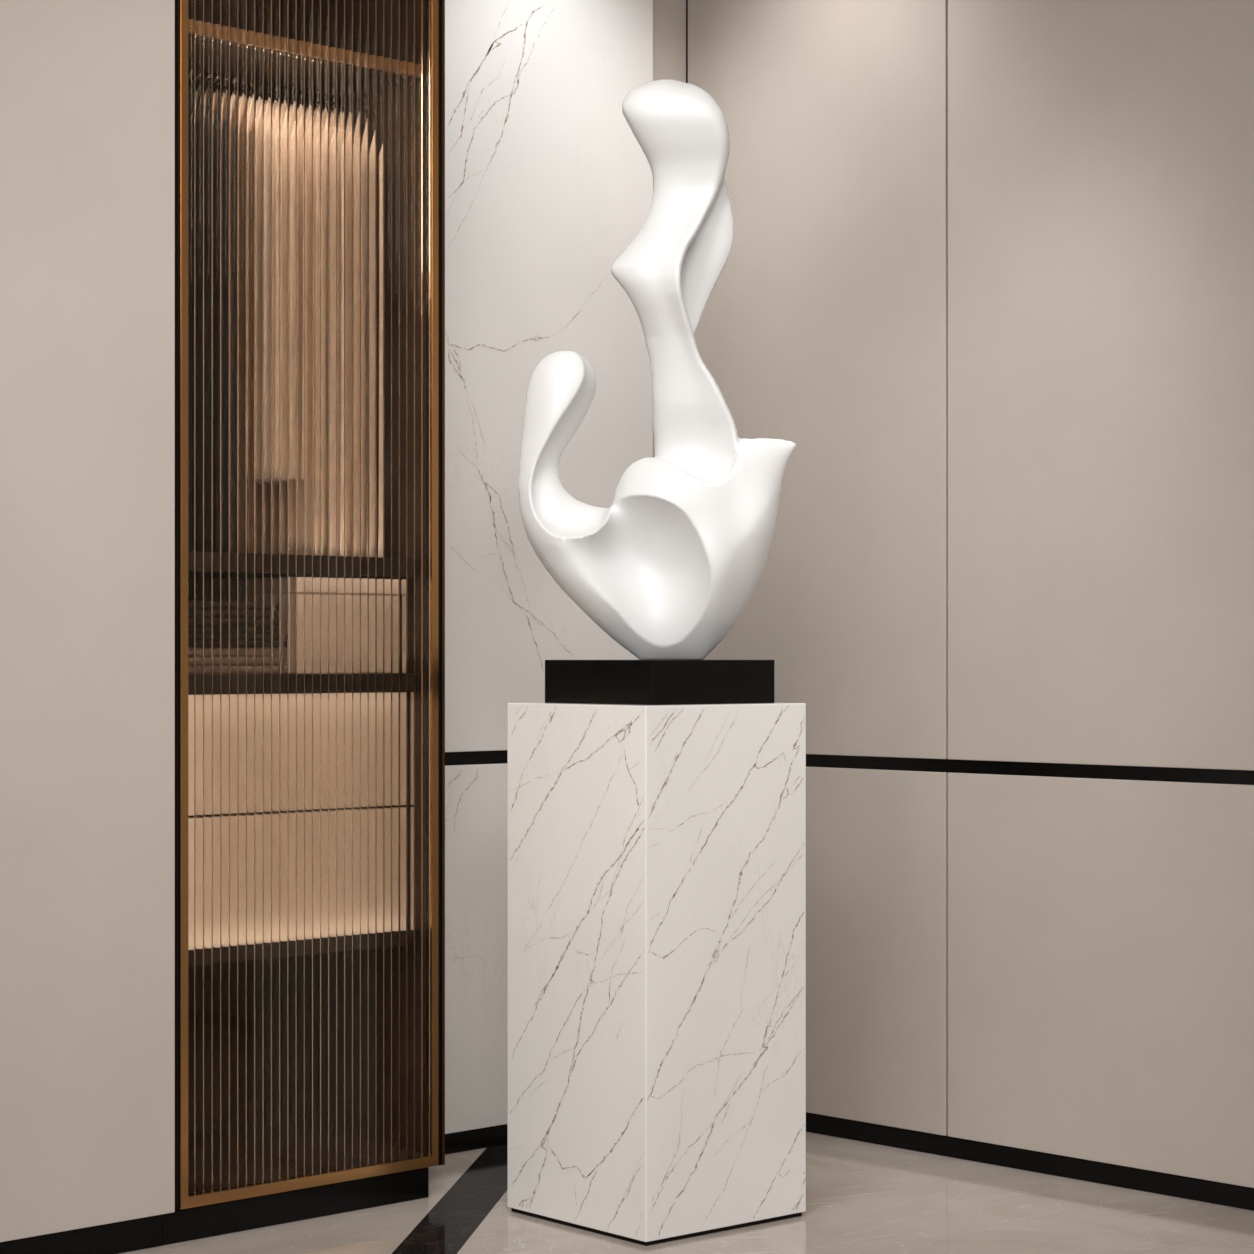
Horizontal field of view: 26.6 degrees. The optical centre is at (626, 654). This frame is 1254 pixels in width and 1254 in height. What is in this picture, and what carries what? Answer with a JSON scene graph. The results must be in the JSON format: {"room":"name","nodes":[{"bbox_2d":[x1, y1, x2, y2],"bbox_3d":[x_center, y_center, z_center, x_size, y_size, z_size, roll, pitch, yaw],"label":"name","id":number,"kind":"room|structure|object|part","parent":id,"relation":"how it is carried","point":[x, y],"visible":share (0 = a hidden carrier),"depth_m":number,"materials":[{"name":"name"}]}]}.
{"room":"entrance hall","nodes":[
{"label":"entrance hall","id":0,"kind":"room"},
{"bbox_2d":[0,0,174,1241],"bbox_3d":[-2.619,-0.400,3.695,4.294,3.000,0.635,0,0,-44],"label":"wall","id":1,"kind":"structure","parent":0,"point":[87,87],"depth_m":4.80,"materials":[{"name":"beige paint"}]},
{"bbox_2d":[0,1215,162,1253],"bbox_3d":[-2.417,1.070,3.466,4.272,0.058,0.014,0,0,-44],"label":"baseboard","id":2,"kind":"structure","parent":1,"relation":"attached to","point":[146,1232],"depth_m":4.84,"materials":[{"name":"black paint"}]},
{"bbox_2d":[445,0,686,1133],"bbox_3d":[-0.255,-0.400,6.046,1.079,3.000,0.123,0,0,-44],"label":"wall","id":3,"kind":"structure","parent":0,"point":[548,181],"depth_m":5.94,"materials":[{"name":"stone"}]},
{"bbox_2d":[445,1124,506,1153],"bbox_3d":[-0.218,1.078,6.014,1.030,0.043,0.013,0,0,-44],"label":"baseboard","id":4,"kind":"structure","parent":3,"relation":"attached to","point":[480,1138],"depth_m":5.89,"materials":[{"name":"black paint"}]},
{"bbox_2d":[445,750,506,765],"bbox_3d":[-0.280,0.229,5.974,0.885,0.029,0.041,0,0,-44],"label":"trim","id":5,"kind":"structure","parent":3,"relation":"attached to","point":[473,757],"depth_m":5.89,"materials":[{"name":"black paint"}]},
{"bbox_3d":[0.079,-0.423,6.334,0.162,2.952,0.014,0,0,-44],"label":"wall panel","id":6,"kind":"part","parent":3,"relation":"part of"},
{"bbox_2d":[119,1132,1253,1253],"bbox_3d":[-0.040,1.125,2.307,6.120,0.050,6.400,0,0,-44],"label":"floor","id":7,"kind":"structure","parent":0,"point":[862,1197],"depth_m":5.12,"materials":[{"name":"beige tile"}]},
{"bbox_2d":[162,0,444,1244],"bbox_3d":[-0.819,-0.380,5.377,0.672,2.960,0.596,0,0,-44],"label":"wardrobe","id":8,"kind":"object","parent":7,"relation":"on","point":[310,134],"visible":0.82,"depth_m":5.17,"materials":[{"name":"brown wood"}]},
{"bbox_3d":[-0.381,-0.396,5.399,0.006,2.868,0.025,0,0,-44],"label":"edge trim","id":9,"kind":"part","parent":8,"relation":"part of","materials":[{"name":"brown metal"}]},
{"bbox_2d":[392,1144,506,1253],"bbox_3d":[-0.484,1.100,3.893,0.118,0.001,4.347,0,0,7],"label":"trim","id":10,"kind":"structure","parent":7,"relation":"in","point":[451,1222],"depth_m":5.26,"materials":[{"name":"black stone"}]},
{"bbox_2d":[507,702,805,1245],"bbox_3d":[0.057,0.597,5.218,0.417,1.006,0.417,0,0,-41],"label":"plinth","id":11,"kind":"object","parent":7,"relation":"on","point":[656,854],"visible":1,"depth_m":5.07,"materials":[{"name":"white stone"}]},
{"bbox_2d":[518,79,795,704],"bbox_3d":[0.065,-0.516,5.219,0.458,1.219,0.384,0,0,-44],"label":"abstract sculpture","id":12,"kind":"object","parent":11,"relation":"on","point":[681,549],"visible":1,"depth_m":5.16,"materials":[{"name":"white ceramic"}]},
{"bbox_2d":[687,0,1253,1187],"bbox_3d":[2.129,-0.400,4.369,0.100,3.000,6.400,0,0,-44],"label":"wall","id":13,"kind":"structure","parent":0,"point":[988,272],"depth_m":5.67,"materials":[{"name":"beige paint"}]},
{"bbox_3d":[0.427,-0.835,6.099,0.016,2.128,0.801,0,0,-44],"label":"wall panel","id":14,"kind":"part","parent":13,"relation":"part of","materials":[{"name":"beige paint"}]},
{"bbox_3d":[0.427,0.655,6.099,0.016,0.796,0.801,0,0,-44],"label":"wall panel","id":15,"kind":"part","parent":13,"relation":"part of","materials":[{"name":"beige paint"}]},
{"bbox_2d":[806,1112,1253,1210],"bbox_3d":[2.229,1.078,4.208,0.008,0.044,6.030,0,0,-44],"label":"baseboard","id":16,"kind":"structure","parent":13,"relation":"attached to","point":[1242,1197],"depth_m":5.63,"materials":[{"name":"black paint"}]},
{"bbox_2d":[806,754,1253,784],"bbox_3d":[2.228,0.243,4.208,0.010,0.028,6.030,0,0,-44],"label":"trim","id":17,"kind":"structure","parent":13,"relation":"attached to","point":[1245,777],"depth_m":5.63,"materials":[{"name":"black paint"}]},
{"bbox_3d":[0.983,-0.835,5.513,0.016,2.128,0.803,0,0,-44],"label":"wall panel","id":18,"kind":"part","parent":13,"relation":"part of","materials":[{"name":"beige paint"}]},
{"bbox_3d":[0.983,0.655,5.513,0.016,0.796,0.803,0,0,-44],"label":"wall panel","id":19,"kind":"part","parent":13,"relation":"part of","materials":[{"name":"beige paint"}]}
]}

